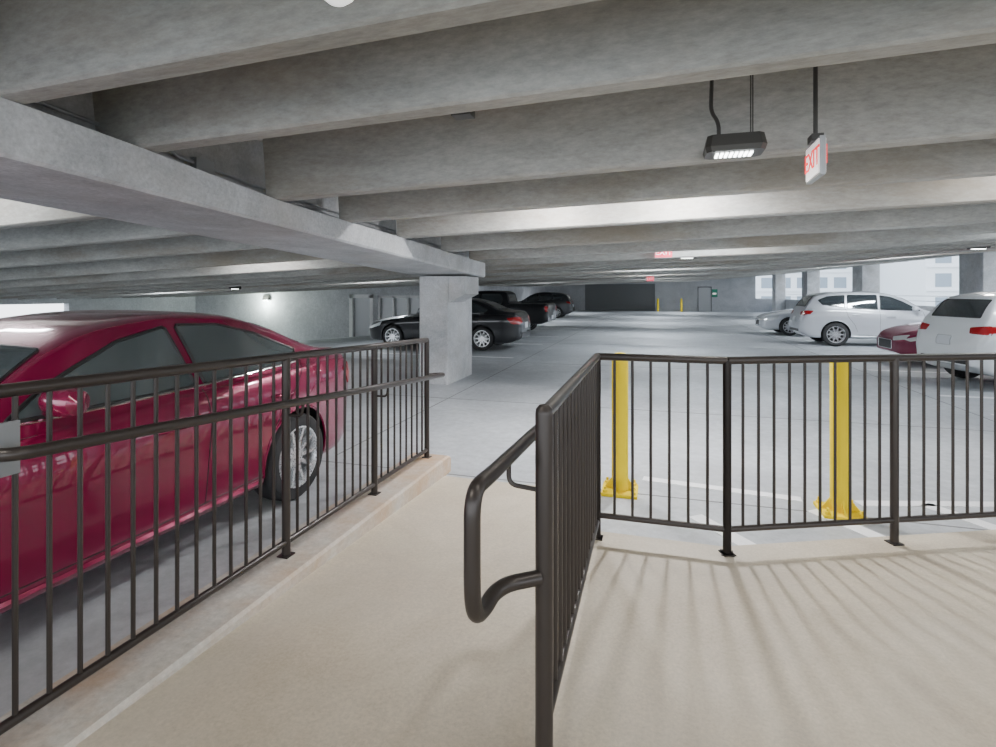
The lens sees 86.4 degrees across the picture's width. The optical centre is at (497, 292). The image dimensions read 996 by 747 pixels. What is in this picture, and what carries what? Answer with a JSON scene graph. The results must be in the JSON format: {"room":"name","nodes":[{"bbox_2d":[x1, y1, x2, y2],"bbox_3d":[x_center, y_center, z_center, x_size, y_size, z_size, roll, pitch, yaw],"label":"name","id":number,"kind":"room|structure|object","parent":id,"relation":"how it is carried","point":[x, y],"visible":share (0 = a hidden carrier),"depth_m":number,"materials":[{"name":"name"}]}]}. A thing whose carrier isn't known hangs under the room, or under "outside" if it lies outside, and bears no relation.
{"room":"parking garage","nodes":[
{"label":"parking garage","id":0,"kind":"room"},
{"bbox_2d":[0,296,194,311],"bbox_3d":[-20.457,1.270,15.968,0.300,3.900,27.000,0,0,16],"label":"wall","id":1,"kind":"structure","parent":0,"point":[182,304],"depth_m":24.82,"materials":[{"name":"concrete"}]},
{"bbox_2d":[0,92,484,276],"bbox_3d":[-2.752,-1.116,3.736,1.200,1.639,13.600,0,0,16],"label":"girder","id":2,"kind":"object","parent":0,"point":[47,160],"depth_m":3.91,"materials":[{"name":"concrete"}]},
{"bbox_2d":[0,198,106,229],"bbox_3d":[-12.306,-0.690,7.661,20.050,1.420,0.260,0,0,16],"label":"ceiling beam","id":3,"kind":"structure","parent":2,"relation":"attached to","point":[13,214],"depth_m":5.33,"materials":[{"name":"concrete"}]},
{"bbox_2d":[0,218,194,251],"bbox_3d":[-11.996,-0.645,8.706,20.050,1.420,0.260,0,0,16],"label":"ceiling beam","id":4,"kind":"structure","parent":2,"relation":"attached to","point":[99,231],"depth_m":6.62,"materials":[{"name":"concrete"}]},
{"bbox_2d":[0,235,264,268],"bbox_3d":[-11.630,-0.600,9.943,20.050,1.420,0.260,0,0,16],"label":"ceiling beam","id":5,"kind":"structure","parent":2,"relation":"attached to","point":[192,244],"depth_m":8.13,"materials":[{"name":"concrete"}]},
{"bbox_2d":[0,248,323,280],"bbox_3d":[-11.213,-0.533,11.352,20.050,1.420,0.260,0,0,16],"label":"ceiling beam","id":6,"kind":"structure","parent":2,"relation":"attached to","point":[263,255],"depth_m":9.82,"materials":[{"name":"concrete"}]},
{"bbox_2d":[0,259,364,288],"bbox_3d":[-10.843,-0.475,12.598,20.050,1.420,0.260,0,0,16],"label":"ceiling beam","id":7,"kind":"structure","parent":2,"relation":"attached to","point":[325,263],"depth_m":11.29,"materials":[{"name":"concrete"}]},
{"bbox_2d":[0,0,599,104],"bbox_3d":[3.716,-1.614,0.839,13.550,1.307,0.260,0,0,16],"label":"ceiling beam","id":8,"kind":"structure","parent":2,"relation":"on","point":[50,49],"depth_m":2.28,"materials":[{"name":"concrete"}]},
{"bbox_2d":[195,289,350,339],"bbox_3d":[-11.834,1.119,27.650,9.600,3.802,0.300,0,0,16],"label":"wall","id":9,"kind":"structure","parent":0,"point":[319,314],"depth_m":27.09,"materials":[{"name":"concrete"}]},
{"bbox_2d":[262,295,269,300],"bbox_3d":[-12.001,0.255,27.439,0.400,0.270,0.200,0,0,16],"label":"wall lamp","id":10,"kind":"object","parent":9,"relation":"attached to","point":[265,297],"visible":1,"depth_m":27.39,"materials":[{"name":"grey"}]},
{"bbox_2d":[349,294,372,336],"bbox_3d":[-6.684,1.145,26.025,1.320,2.150,0.170,0,0,16],"label":"frame","id":11,"kind":"object","parent":9,"relation":"attached to","point":[351,296],"visible":0.76,"depth_m":26.09,"materials":[{"name":"white paint"}]},
{"bbox_2d":[354,298,369,336],"bbox_3d":[-6.650,1.195,26.140,1.200,2.150,0.050,0,0,16],"label":"leaf","id":12,"kind":"object","parent":11,"relation":"attached to","point":[361,305],"visible":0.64,"depth_m":26.14,"materials":[{"name":"silver metal"}]},
{"bbox_2d":[351,288,371,293],"bbox_3d":[-6.657,-0.355,26.116,1.200,0.950,0.300,0,0,16],"label":"panel","id":13,"kind":"object","parent":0,"point":[360,290],"visible":0.21,"depth_m":25.95,"materials":[{"name":"concrete"}]},
{"bbox_2d":[372,288,377,321],"bbox_3d":[-5.938,0.689,25.903,0.300,3.062,0.300,0,0,16],"label":"panel","id":14,"kind":"object","parent":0,"point":[374,290],"visible":0.21,"depth_m":25.75,"materials":[{"name":"concrete"}]},
{"bbox_2d":[378,286,419,295],"bbox_3d":[-4.643,-0.409,25.520,2.400,1.058,0.300,0,0,16],"label":"panel","id":15,"kind":"object","parent":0,"point":[403,290],"visible":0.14,"depth_m":25.35,"materials":[{"name":"concrete"}]},
{"bbox_2d":[0,310,995,716],"bbox_3d":[-0.137,2.442,24.185,34.600,1.644,54.300,0,0,16],"label":"floor","id":16,"kind":"structure","parent":0,"point":[474,433],"depth_m":5.82,"materials":[{"name":"concrete"}]},
{"bbox_2d":[0,310,349,613],"bbox_3d":[-2.785,0.868,3.130,2.050,1.504,4.848,0,0,16],"label":"sedan","id":17,"kind":"object","parent":16,"relation":"on","point":[58,344],"visible":0.76,"depth_m":2.96,"materials":[{"name":"red paint"}]},
{"bbox_2d":[38,388,89,417],"bbox_3d":[-2.051,0.524,2.486,0.275,0.160,0.130,0,0,16],"label":"mirror","id":18,"kind":"object","parent":17,"relation":"attached to","point":[64,401],"depth_m":2.43,"materials":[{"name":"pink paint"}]},
{"bbox_2d":[346,363,349,382],"bbox_3d":[-1.491,0.758,5.104,0.121,0.210,0.489,0,0,-28],"label":"tail lamp","id":19,"kind":"object","parent":17,"relation":"attached to","point":[347,368],"depth_m":4.98,"materials":[{"name":"red"}]},
{"bbox_2d":[0,452,450,746],"bbox_3d":[-1.794,1.505,0.844,0.360,0.231,8.400,0,0,16],"label":"curb","id":20,"kind":"object","parent":16,"relation":"on","point":[73,716],"visible":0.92,"depth_m":2.33,"materials":[{"name":"concrete"}]},
{"bbox_2d":[0,338,444,735],"bbox_3d":[-1.170,0.855,2.744,0.165,1.217,4.466,0,0,16],"label":"railing","id":21,"kind":"object","parent":20,"relation":"on","point":[11,452],"visible":1,"depth_m":2.42,"materials":[{"name":"brown metal"}]},
{"bbox_2d":[74,476,534,746],"bbox_3d":[-0.986,1.535,0.527,1.370,0.170,8.250,0,0,16],"label":"ramp","id":22,"kind":"object","parent":16,"relation":"on","point":[379,645],"visible":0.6,"depth_m":2.15,"materials":[{"name":"concrete"}]},
{"bbox_2d":[378,295,419,319],"bbox_3d":[-4.659,1.120,25.483,2.410,2.000,0.160,0,0,16],"label":"frame","id":23,"kind":"object","parent":16,"relation":"on","point":[393,297],"visible":0.43,"depth_m":25.53,"materials":[{"name":"white paint"}]},
{"bbox_2d":[381,298,419,318],"bbox_3d":[-4.622,1.120,25.592,2.400,2.000,0.050,0,0,16],"label":"leaf","id":24,"kind":"object","parent":23,"relation":"attached to","point":[386,303],"visible":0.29,"depth_m":25.61,"materials":[{"name":"silver metal"}]},
{"bbox_2d":[420,276,471,384],"bbox_3d":[-0.964,0.662,10.037,0.550,1.917,1.300,0,0,16],"label":"column","id":25,"kind":"structure","parent":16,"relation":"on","point":[447,326],"depth_m":9.45,"materials":[{"name":"concrete"}]},
{"bbox_2d":[449,276,477,302],"bbox_3d":[-0.620,-0.062,9.701,0.300,0.465,0.750,0,0,16],"label":"corbel","id":26,"kind":"object","parent":25,"relation":"attached to","point":[461,288],"visible":1,"depth_m":9.38,"materials":[{"name":"concrete"}]},
{"bbox_2d":[369,298,530,350],"bbox_3d":[-1.492,0.883,16.086,4.848,1.475,2.051,0,0,16],"label":"sedan","id":27,"kind":"object","parent":16,"relation":"on","point":[494,323],"visible":0.68,"depth_m":15.04,"materials":[{"name":"black paint"}]},
{"bbox_2d":[370,321,381,327],"bbox_3d":[-3.679,0.950,15.925,0.508,0.213,0.196,0,0,16],"label":"lamp","id":28,"kind":"object","parent":27,"relation":"attached to","point":[377,324],"depth_m":15.84,"materials":[{"name":"white"}]},
{"bbox_2d":[507,317,521,323],"bbox_3d":[0.481,0.775,14.792,0.489,0.206,0.121,0,0,-28],"label":"tail lamp","id":29,"kind":"object","parent":27,"relation":"attached to","point":[510,320],"depth_m":14.73,"materials":[{"name":"red"}]},
{"bbox_2d":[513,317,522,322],"bbox_3d":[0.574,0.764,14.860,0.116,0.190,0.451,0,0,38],"label":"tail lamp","id":30,"kind":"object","parent":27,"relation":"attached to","point":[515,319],"depth_m":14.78,"materials":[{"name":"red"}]},
{"bbox_2d":[416,290,555,329],"bbox_3d":[-0.538,0.756,22.478,5.779,1.728,2.259,0,0,16],"label":"pickup truck","id":31,"kind":"object","parent":16,"relation":"on","point":[539,313],"visible":0.44,"depth_m":21.29,"materials":[{"name":"black paint"}]},
{"bbox_2d":[518,292,574,317],"bbox_3d":[2.732,0.780,35.276,4.589,1.680,2.110,0,0,16],"label":"suv","id":32,"kind":"object","parent":16,"relation":"on","point":[565,305],"visible":0.62,"depth_m":34.26,"materials":[{"name":"grey paint"}]},
{"bbox_2d":[601,352,637,499],"bbox_3d":[0.996,1.053,4.325,0.280,1.134,0.280,0,0,16],"label":"bollard","id":33,"kind":"object","parent":16,"relation":"on","point":[623,484],"visible":0.69,"depth_m":4.26,"materials":[{"name":"metal"}]},
{"bbox_2d":[321,312,993,529],"bbox_3d":[8.911,1.619,25.683,17.300,0.002,45.488,0,0,16],"label":"joint","id":34,"kind":"object","parent":16,"relation":"on","point":[706,312],"visible":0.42,"depth_m":6.89,"materials":[{"name":"grey"}]},
{"bbox_2d":[384,316,995,544],"bbox_3d":[6.639,1.618,19.244,16.600,0.004,33.446,0,0,16],"label":"parking lines","id":35,"kind":"object","parent":16,"relation":"on","point":[737,539],"visible":0.48,"depth_m":4.07,"materials":[{"name":"white paint"}]},
{"bbox_2d":[521,530,995,746],"bbox_3d":[4.420,1.535,-0.554,9.610,0.170,9.249,0,0,16],"label":"platform","id":36,"kind":"object","parent":16,"relation":"on","point":[868,641],"visible":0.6,"depth_m":2.18,"materials":[{"name":"concrete"}]},
{"bbox_2d":[464,353,602,746],"bbox_3d":[0.270,0.897,2.274,0.182,1.105,1.959,0,0,16],"label":"railing","id":37,"kind":"object","parent":36,"relation":"on","point":[566,431],"visible":1,"depth_m":1.83,"materials":[{"name":"brown metal"}]},
{"bbox_2d":[595,353,995,556],"bbox_3d":[3.532,0.902,3.234,5.976,1.096,0.330,0,0,-4],"label":"railing","id":38,"kind":"object","parent":36,"relation":"on","point":[894,519],"visible":0.93,"depth_m":3.04,"materials":[{"name":"brown metal"}]},
{"bbox_2d":[756,298,771,311],"bbox_3d":[23.017,1.045,45.486,1.700,1.150,0.300,0,0,16],"label":"parapet","id":39,"kind":"object","parent":16,"relation":"on","point":[762,304],"depth_m":45.39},
{"bbox_2d":[755,309,795,335],"bbox_3d":[12.706,0.883,20.537,4.848,1.475,2.051,0,0,16],"label":"sedan","id":40,"kind":"object","parent":16,"relation":"on","point":[778,321],"visible":0.24,"depth_m":20.33,"materials":[{"name":"grey paint"}]},
{"bbox_2d":[764,315,778,319],"bbox_3d":[10.505,0.950,20.359,0.532,0.213,0.082,0,0,35],"label":"lamp","id":41,"kind":"object","parent":40,"relation":"attached to","point":[768,317],"depth_m":20.34,"materials":[{"name":"white"}]},
{"bbox_2d":[772,274,785,310],"bbox_3d":[22.752,-0.240,42.957,0.730,3.720,1.300,0,0,16],"label":"concrete pillar","id":42,"kind":"structure","parent":16,"relation":"on","point":[778,281],"depth_m":42.36,"materials":[{"name":"concrete"}]},
{"bbox_2d":[802,270,819,296],"bbox_3d":[20.139,-0.191,34.136,0.730,3.621,1.300,0,0,16],"label":"concrete pillar","id":43,"kind":"structure","parent":16,"relation":"on","point":[810,280],"depth_m":33.56,"materials":[{"name":"concrete"}]},
{"bbox_2d":[813,362,862,519],"bbox_3d":[2.515,1.053,3.896,0.280,1.134,0.280,0,0,16],"label":"bollard","id":44,"kind":"object","parent":16,"relation":"on","point":[842,368],"visible":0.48,"depth_m":3.84,"materials":[{"name":"metal"}]},
{"bbox_2d":[789,291,929,345],"bbox_3d":[11.781,0.780,16.535,4.589,1.680,2.110,0,0,16],"label":"suv","id":45,"kind":"object","parent":16,"relation":"on","point":[833,318],"visible":0.73,"depth_m":16.02,"materials":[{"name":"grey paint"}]},
{"bbox_2d":[912,306,918,310],"bbox_3d":[12.172,0.472,15.463,0.130,0.160,0.275,0,0,16],"label":"mirror","id":46,"kind":"object","parent":45,"relation":"attached to","point":[914,308],"depth_m":15.39,"materials":[{"name":"silver metal"}]},
{"bbox_2d":[852,264,879,292],"bbox_3d":[17.498,-0.143,25.219,0.730,3.526,1.300,0,0,16],"label":"concrete pillar","id":47,"kind":"structure","parent":16,"relation":"on","point":[864,277],"depth_m":24.65,"materials":[{"name":"concrete"}]},
{"bbox_2d":[877,322,920,353],"bbox_3d":[11.329,0.883,11.662,4.848,1.475,2.051,0,0,16],"label":"car","id":48,"kind":"object","parent":16,"relation":"on","point":[900,339],"visible":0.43,"depth_m":11.92,"materials":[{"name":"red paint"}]},
{"bbox_2d":[878,337,891,348],"bbox_3d":[9.013,1.160,12.349,0.017,0.220,0.740,0,0,16],"label":"grille","id":49,"kind":"object","parent":48,"relation":"attached to","point":[883,342],"depth_m":12.33,"materials":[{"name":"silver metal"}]},
{"bbox_2d":[893,335,909,339],"bbox_3d":[8.936,0.994,11.774,0.098,0.149,0.357,0,0,-18],"label":"lamp","id":50,"kind":"object","parent":48,"relation":"attached to","point":[895,337],"depth_m":11.74,"materials":[{"name":"white"}]},
{"bbox_2d":[905,337,915,340],"bbox_3d":[9.128,0.950,11.485,0.533,0.213,0.082,0,0,35],"label":"lamp","id":51,"kind":"object","parent":48,"relation":"attached to","point":[906,338],"depth_m":11.56,"materials":[{"name":"white"}]},
{"bbox_2d":[916,291,995,377],"bbox_3d":[10.150,0.780,9.196,4.589,1.680,2.110,0,0,5],"label":"suv","id":52,"kind":"object","parent":16,"relation":"on","point":[962,323],"visible":0.82,"depth_m":9.20,"materials":[{"name":"white paint"}]},
{"bbox_2d":[918,322,929,328],"bbox_3d":[8.050,0.616,9.997,0.149,0.151,0.337,0,0,4],"label":"tail lamp","id":53,"kind":"object","parent":52,"relation":"attached to","point":[924,325],"depth_m":9.94,"materials":[{"name":"red"}]},
{"bbox_2d":[969,326,991,335],"bbox_3d":[7.931,0.616,8.734,0.104,0.151,0.333,0,0,-12],"label":"tail lamp","id":54,"kind":"object","parent":52,"relation":"attached to","point":[973,330],"depth_m":8.69,"materials":[{"name":"red"}]},
{"bbox_2d":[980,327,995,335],"bbox_3d":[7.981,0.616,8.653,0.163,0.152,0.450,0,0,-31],"label":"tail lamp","id":55,"kind":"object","parent":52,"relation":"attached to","point":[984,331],"depth_m":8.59,"materials":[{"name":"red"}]},
{"bbox_2d":[959,252,995,294],"bbox_3d":[14.800,-0.103,16.110,0.730,3.445,1.300,0,0,16],"label":"concrete pillar","id":56,"kind":"structure","parent":16,"relation":"on","point":[977,271],"depth_m":15.85,"materials":[{"name":"concrete"}]},
{"bbox_2d":[0,233,995,292],"bbox_3d":[-3.704,-0.803,11.965,34.100,2.118,0.260,0,0,16],"label":"ceiling beam","id":57,"kind":"structure","parent":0,"point":[873,245],"depth_m":10.33,"materials":[{"name":"concrete"}]},
{"bbox_2d":[0,239,995,296],"bbox_3d":[-3.301,-0.794,13.326,34.100,2.118,0.260,0,0,16],"label":"ceiling beam","id":58,"kind":"structure","parent":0,"point":[834,253],"depth_m":11.81,"materials":[{"name":"concrete"}]},
{"bbox_2d":[0,243,995,298],"bbox_3d":[-2.898,-0.790,14.688,34.100,2.118,0.260,0,0,16],"label":"ceiling beam","id":59,"kind":"structure","parent":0,"point":[988,244],"depth_m":13.30,"materials":[{"name":"concrete"}]},
{"bbox_2d":[18,246,995,299],"bbox_3d":[-2.494,-0.790,16.049,34.100,2.118,0.260,0,0,16],"label":"ceiling beam","id":60,"kind":"structure","parent":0,"point":[794,262],"depth_m":14.79,"materials":[{"name":"concrete"}]},
{"bbox_2d":[478,286,544,300],"bbox_3d":[0.629,0.397,38.038,0.200,3.246,26.700,0,0,16],"label":"wall","id":61,"kind":"structure","parent":0,"point":[522,292],"depth_m":41.20,"materials":[{"name":"concrete"}]},
{"bbox_2d":[57,248,995,298],"bbox_3d":[-2.091,-0.794,17.411,34.100,2.118,0.260,0,0,16],"label":"ceiling beam","id":62,"kind":"structure","parent":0,"point":[758,266],"depth_m":16.13,"materials":[{"name":"concrete"}]},
{"bbox_2d":[92,0,995,152],"bbox_3d":[3.932,-1.560,1.568,13.550,1.307,0.260,0,0,16],"label":"ceiling beam","id":63,"kind":"structure","parent":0,"point":[601,47],"depth_m":2.60,"materials":[{"name":"concrete"}]},
{"bbox_2d":[92,249,995,298],"bbox_3d":[-1.688,-0.803,18.772,34.100,2.118,0.260,0,0,16],"label":"ceiling beam","id":64,"kind":"structure","parent":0,"point":[995,249],"depth_m":17.52,"materials":[{"name":"concrete"}]},
{"bbox_2d":[150,255,955,297],"bbox_3d":[-0.881,-0.826,21.495,34.100,2.118,0.260,0,0,16],"label":"ceiling beam","id":65,"kind":"structure","parent":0,"point":[947,255],"depth_m":20.34,"materials":[{"name":"concrete"}]},
{"bbox_2d":[122,251,995,297],"bbox_3d":[-1.285,-0.814,20.134,34.100,2.118,0.260,0,0,16],"label":"ceiling beam","id":66,"kind":"structure","parent":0,"point":[985,251],"depth_m":18.87,"materials":[{"name":"concrete"}]},
{"bbox_2d":[177,255,958,296],"bbox_3d":[-0.478,-0.837,22.857,34.100,2.118,0.260,0,0,16],"label":"ceiling beam","id":67,"kind":"structure","parent":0,"point":[956,255],"depth_m":21.75,"materials":[{"name":"concrete"}]},
{"bbox_2d":[263,43,995,201],"bbox_3d":[4.411,-1.448,2.709,13.280,1.300,0.260,0,0,16],"label":"ceiling beam","id":68,"kind":"structure","parent":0,"point":[949,95],"depth_m":3.61,"materials":[{"name":"concrete"}]},
{"bbox_2d":[545,276,755,311],"bbox_3d":[13.380,-0.080,48.340,18.400,4.200,0.300,0,0,16],"label":"wall","id":69,"kind":"structure","parent":0,"point":[734,294],"depth_m":46.98,"materials":[{"name":"concrete"}]},
{"bbox_2d":[585,284,654,310],"bbox_3d":[11.225,0.395,48.984,6.300,2.450,0.090,0,0,16],"label":"door","id":70,"kind":"structure","parent":69,"relation":"in","point":[618,297],"depth_m":48.92,"materials":[{"name":"grey"}]},
{"bbox_2d":[699,288,710,310],"bbox_3d":[18.218,0.570,46.715,1.000,2.100,0.050,0,0,16],"label":"leaf","id":71,"kind":"object","parent":69,"relation":"attached to","point":[704,293],"visible":1,"depth_m":46.69,"materials":[{"name":"silver metal"}]},
{"bbox_2d":[698,287,711,310],"bbox_3d":[18.214,0.530,46.700,1.160,2.180,0.100,0,0,16],"label":"frame","id":72,"kind":"object","parent":69,"relation":"attached to","point":[698,287],"visible":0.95,"depth_m":46.64,"materials":[{"name":"grey"}]},
{"bbox_2d":[712,289,717,296],"bbox_3d":[18.990,0.020,46.504,0.500,0.700,0.036,0,0,16],"label":"wall sign","id":73,"kind":"object","parent":69,"relation":"attached to","point":[714,291],"visible":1,"depth_m":46.48,"materials":[{"name":"teal"}]},
{"bbox_2d":[539,275,765,286],"bbox_3d":[13.397,-1.368,45.405,20.300,1.566,0.260,0,0,16],"label":"ceiling beam","id":74,"kind":"structure","parent":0,"point":[765,275],"depth_m":45.73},
{"bbox_2d":[542,275,766,286],"bbox_3d":[13.801,-1.383,46.766,20.300,1.566,0.260,0,0,16],"label":"ceiling beam","id":75,"kind":"structure","parent":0,"point":[766,275],"depth_m":46.94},
{"bbox_2d":[532,273,788,286],"bbox_3d":[12.591,-1.338,42.682,20.300,1.566,0.260,0,0,16],"label":"ceiling beam","id":76,"kind":"structure","parent":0,"point":[788,273],"depth_m":42.49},
{"bbox_2d":[536,273,789,286],"bbox_3d":[12.994,-1.353,44.043,20.300,1.566,0.260,0,0,16],"label":"ceiling beam","id":77,"kind":"structure","parent":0,"point":[789,273],"depth_m":43.75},
{"bbox_2d":[531,272,795,285],"bbox_3d":[10.978,-1.277,37.236,20.300,1.566,0.260,0,0,16],"label":"ceiling beam","id":78,"kind":"structure","parent":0,"point":[794,272],"depth_m":37.50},
{"bbox_2d":[478,266,853,285],"bbox_3d":[8.154,-1.175,27.705,20.300,1.566,0.260,0,0,16],"label":"ceiling beam","id":79,"kind":"structure","parent":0,"point":[850,266],"depth_m":27.95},
{"bbox_2d":[487,267,844,285],"bbox_3d":[8.558,-1.189,29.066,20.300,1.566,0.260,0,0,16],"label":"ceiling beam","id":80,"kind":"structure","parent":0,"point":[841,267],"depth_m":29.18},
{"bbox_2d":[338,138,995,222],"bbox_3d":[4.721,-1.403,3.754,13.280,1.300,0.260,0,0,16],"label":"ceiling beam","id":81,"kind":"structure","parent":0,"point":[972,158],"depth_m":4.59,"materials":[{"name":"concrete"}]},
{"bbox_2d":[537,272,796,285],"bbox_3d":[11.381,-1.292,38.597,20.300,1.566,0.260,0,0,16],"label":"ceiling beam","id":82,"kind":"structure","parent":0,"point":[796,272],"depth_m":38.76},
{"bbox_2d":[542,272,798,285],"bbox_3d":[11.784,-1.308,39.959,20.300,1.566,0.260,0,0,16],"label":"ceiling beam","id":83,"kind":"structure","parent":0,"point":[797,272],"depth_m":40.02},
{"bbox_2d":[496,267,847,285],"bbox_3d":[8.961,-1.203,30.428,20.300,1.566,0.260,0,0,16],"label":"ceiling beam","id":84,"kind":"structure","parent":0,"point":[845,267],"depth_m":30.59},
{"bbox_2d":[525,270,818,285],"bbox_3d":[10.574,-1.262,35.874,20.300,1.566,0.260,0,0,16],"label":"ceiling beam","id":85,"kind":"structure","parent":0,"point":[817,270],"depth_m":35.75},
{"bbox_2d":[547,272,799,285],"bbox_3d":[12.187,-1.323,41.320,20.300,1.566,0.260,0,0,16],"label":"ceiling beam","id":86,"kind":"structure","parent":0,"point":[799,272],"depth_m":41.26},
{"bbox_2d":[519,269,829,285],"bbox_3d":[10.171,-1.247,34.513,20.300,1.566,0.260,0,0,16],"label":"ceiling beam","id":87,"kind":"structure","parent":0,"point":[828,269],"depth_m":34.75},
{"bbox_2d":[512,268,839,285],"bbox_3d":[9.768,-1.232,33.151,20.300,1.566,0.260,0,0,16],"label":"ceiling beam","id":88,"kind":"structure","parent":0,"point":[838,268],"depth_m":33.24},
{"bbox_2d":[505,267,848,285],"bbox_3d":[9.364,-1.217,31.789,20.300,1.566,0.260,0,0,16],"label":"ceiling beam","id":89,"kind":"structure","parent":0,"point":[848,267],"depth_m":32.02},
{"bbox_2d":[487,263,887,284],"bbox_3d":[7.751,-1.161,26.343,20.300,1.566,0.260,0,0,16],"label":"ceiling beam","id":90,"kind":"structure","parent":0,"point":[883,263],"depth_m":26.06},
{"bbox_2d":[478,261,907,284],"bbox_3d":[7.348,-1.149,24.982,20.300,1.566,0.260,0,0,16],"label":"ceiling beam","id":91,"kind":"structure","parent":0,"point":[903,261],"depth_m":24.69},
{"bbox_2d":[396,176,995,238],"bbox_3d":[5.087,-1.358,4.991,13.280,1.300,0.260,0,0,16],"label":"ceiling beam","id":92,"kind":"structure","parent":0,"point":[976,190],"depth_m":5.71,"materials":[{"name":"concrete"}]},
{"bbox_2d":[481,259,924,283],"bbox_3d":[6.945,-1.136,23.620,20.300,1.566,0.260,0,0,16],"label":"ceiling beam","id":93,"kind":"structure","parent":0,"point":[922,259],"depth_m":23.33,"materials":[{"name":"concrete"}]},
{"bbox_2d":[478,257,943,283],"bbox_3d":[6.541,-1.125,22.259,20.300,1.566,0.260,0,0,16],"label":"ceiling beam","id":94,"kind":"structure","parent":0,"point":[940,257],"depth_m":21.88,"materials":[{"name":"concrete"}]},
{"bbox_2d":[441,203,995,251],"bbox_3d":[5.504,-1.291,6.400,13.280,1.300,0.260,0,0,16],"label":"ceiling beam","id":95,"kind":"structure","parent":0,"point":[938,216],"depth_m":7.01,"materials":[{"name":"concrete"}]},
{"bbox_2d":[469,222,995,260],"bbox_3d":[5.874,-1.233,7.647,13.280,1.300,0.260,0,0,16],"label":"ceiling beam","id":96,"kind":"structure","parent":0,"point":[890,235],"depth_m":8.18,"materials":[{"name":"concrete"}]},
{"bbox_2d":[703,75,766,159],"bbox_3d":[1.435,-1.161,3.225,0.340,0.649,0.231,0,0,16],"label":"ceiling light","id":97,"kind":"object","parent":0,"point":[743,144],"depth_m":3.15,"materials":[{"name":"metal"}]},
{"bbox_2d":[786,299,934,310],"bbox_3d":[16.240,1.060,19.177,0.250,1.120,54.000,0,0,16],"label":"wall","id":98,"kind":"structure","parent":0,"point":[790,303],"depth_m":39.62,"materials":[{"name":"concrete"}]},
{"bbox_2d":[786,294,950,301],"bbox_3d":[16.216,0.220,19.184,0.024,0.221,54.000,0,0,16],"label":"cable","id":99,"kind":"object","parent":98,"relation":"attached to","point":[786,294],"visible":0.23,"depth_m":20.32,"materials":[{"name":"silver metal"}]},
{"bbox_2d":[967,246,990,249],"bbox_3d":[10.067,-1.171,11.098,0.340,0.509,0.231,0,0,16],"label":"ceiling light","id":100,"kind":"object","parent":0,"point":[987,247],"depth_m":11.02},
{"bbox_3d":[-0.137,-1.571,24.185,34.600,2.505,54.300,0,0,16],"label":"ceiling","id":101,"kind":"structure","parent":0,"visible":0},
{"bbox_2d":[23,101,463,256],"bbox_3d":[-1.954,-0.955,5.428,0.070,0.586,9.301,0,0,16],"label":"conduit","id":102,"kind":"object","parent":101,"relation":"attached to","point":[204,165],"visible":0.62,"depth_m":4.19,"materials":[{"name":"silver metal"}]},
{"bbox_2d":[325,0,352,6],"bbox_3d":[-0.523,-1.275,1.719,0.132,0.670,0.132,0,0,16],"label":"globe lamp","id":103,"kind":"object","parent":101,"relation":"hanging from","point":[337,3],"visible":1,"depth_m":1.72,"materials":[{"name":"white glass"}]},
{"bbox_2d":[451,111,474,119],"bbox_3d":[-0.199,-1.030,2.938,0.110,0.100,0.120,0,0,16],"label":"junction box","id":104,"kind":"object","parent":101,"relation":"attached to","point":[467,115],"visible":0.32,"depth_m":2.94,"materials":[{"name":"grey"}]},
{"bbox_2d":[646,277,653,280],"bbox_3d":[6.767,-0.877,23.548,0.330,0.705,0.060,0,0,16],"label":"exit sign","id":105,"kind":"object","parent":101,"relation":"hanging from","point":[647,278],"visible":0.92,"depth_m":23.53,"materials":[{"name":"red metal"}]},
{"bbox_2d":[654,252,672,257],"bbox_3d":[3.029,-0.940,9.699,0.320,0.600,0.060,0,0,16],"label":"exit sign","id":106,"kind":"object","parent":101,"relation":"hanging from","point":[656,254],"visible":0.49,"depth_m":9.68,"materials":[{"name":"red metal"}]},
{"bbox_2d":[805,66,826,184],"bbox_3d":[1.815,-1.093,3.029,0.060,0.885,0.307,0,0,17],"label":"exit sign","id":107,"kind":"object","parent":101,"relation":"hanging from","point":[816,153],"visible":0.99,"depth_m":3.02,"materials":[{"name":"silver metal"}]},
{"label":"outside","id":108,"kind":"structure","parent":0,"visible":0},
{"bbox_3d":[48.112,9.770,74.399,350.000,0.300,330.000,0,0,16],"label":"ground","id":109,"kind":"structure","parent":108,"visible":0},
{"bbox_2d":[756,267,851,299],"bbox_3d":[50.436,-0.880,94.570,17.000,21.000,20.000,0,0,16],"label":"facade","id":110,"kind":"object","parent":109,"relation":"on","point":[848,275],"visible":0.14,"depth_m":84.75,"materials":[{"name":"white"}]},
{"bbox_2d":[761,268,845,299],"bbox_3d":[47.447,-0.130,85.005,14.700,16.700,0.080,0,0,16],"label":"pane","id":111,"kind":"object","parent":110,"relation":"attached to","point":[839,282],"visible":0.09,"depth_m":84.70,"materials":[{"name":"clear glass"}]},
{"bbox_2d":[756,271,851,291],"bbox_3d":[47.568,-0.355,84.886,17.000,18.250,0.200,0,0,16],"label":"ledges","id":112,"kind":"object","parent":110,"relation":"attached to","point":[820,271],"visible":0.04,"depth_m":83.66,"materials":[{"name":"white"}]},
{"bbox_2d":[880,256,958,305],"bbox_3d":[77.338,-2.380,70.957,42.000,24.000,20.000,0,0,16],"label":"facade","id":113,"kind":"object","parent":109,"relation":"on","point":[910,280],"visible":0.2,"depth_m":69.76,"materials":[{"name":"white"}]},
{"bbox_2d":[926,265,958,290],"bbox_3d":[74.469,-1.855,61.273,42.000,21.250,0.200,0,0,16],"label":"ledges","id":114,"kind":"object","parent":113,"relation":"attached to","point":[929,266],"visible":0.25,"depth_m":66.68,"materials":[{"name":"white"}]},
{"bbox_2d":[935,257,951,305],"bbox_3d":[73.581,-1.630,61.619,38.100,19.700,0.080,0,0,16],"label":"pane","id":115,"kind":"object","parent":113,"relation":"attached to","point":[941,279],"visible":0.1,"depth_m":66.78,"materials":[{"name":"clear glass"}]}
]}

